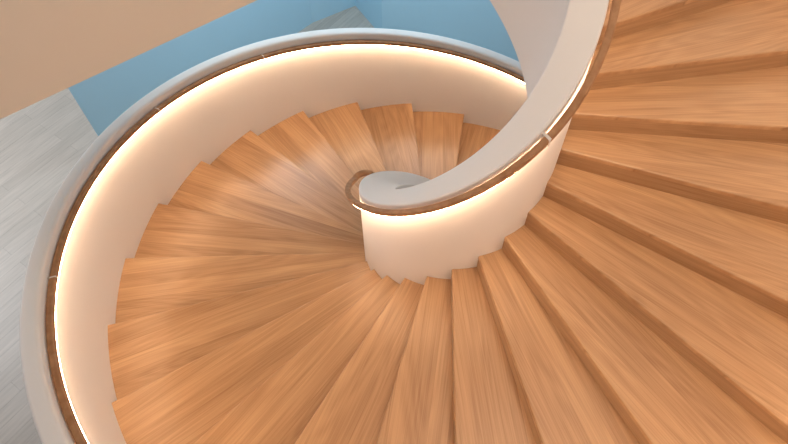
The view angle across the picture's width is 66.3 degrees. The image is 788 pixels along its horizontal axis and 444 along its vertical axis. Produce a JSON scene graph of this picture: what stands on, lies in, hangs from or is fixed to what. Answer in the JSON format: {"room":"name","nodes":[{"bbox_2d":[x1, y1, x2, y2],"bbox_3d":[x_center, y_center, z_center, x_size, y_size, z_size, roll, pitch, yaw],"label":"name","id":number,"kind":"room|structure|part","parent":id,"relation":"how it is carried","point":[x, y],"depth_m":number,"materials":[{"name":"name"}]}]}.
{"room":"spiral staircase","nodes":[
{"label":"spiral staircase","id":0,"kind":"room"},
{"bbox_2d":[0,0,255,118],"bbox_3d":[-4.294,-4.255,2.810,8.050,4.300,11.291,6,57,5],"label":"wall","id":1,"kind":"structure","parent":0,"point":[48,47],"depth_m":2.89,"materials":[{"name":"beige paint"}]},
{"bbox_2d":[0,6,373,443],"bbox_3d":[-0.843,0.566,8.659,21.000,0.200,20.000,6,57,5],"label":"floor","id":2,"kind":"structure","parent":0,"point":[41,142],"depth_m":9.31,"materials":[{"name":"grey wood"}]},
{"bbox_2d":[19,0,787,443],"bbox_3d":[0.646,-0.465,5.150,6.888,6.793,7.173,6,57,5],"label":"spiral staircase","id":3,"kind":"structure","parent":2,"relation":"on","point":[340,235],"depth_m":4.51,"materials":[{"name":"brown wood"}]},
{"bbox_3d":[0.646,-0.468,5.146,6.888,6.783,7.173,6,57,5],"label":"balustrade","id":4,"kind":"part","parent":3,"relation":"part of","materials":[{"name":"white paint"}]},
{"bbox_3d":[0.642,-0.799,4.641,6.612,5.405,6.897,6,57,5],"label":"rail","id":5,"kind":"part","parent":3,"relation":"part of","materials":[{"name":"brown wood"}]},
{"bbox_3d":[0.434,-1.150,3.880,1.760,3.688,1.677,6,57,5],"label":"rail","id":6,"kind":"part","parent":3,"relation":"part of","materials":[{"name":"brown wood"}]},
{"bbox_3d":[0.481,-0.349,5.122,1.562,6.695,1.575,6,57,5],"label":"balustrade","id":7,"kind":"part","parent":3,"relation":"part of","materials":[{"name":"white paint"}]},
{"bbox_2d":[68,0,518,135],"bbox_3d":[0.817,-5.113,9.137,17.000,5.220,7.630,6,57,5],"label":"wall","id":8,"kind":"structure","parent":0,"point":[103,97],"depth_m":10.13,"materials":[{"name":"blue paint"}]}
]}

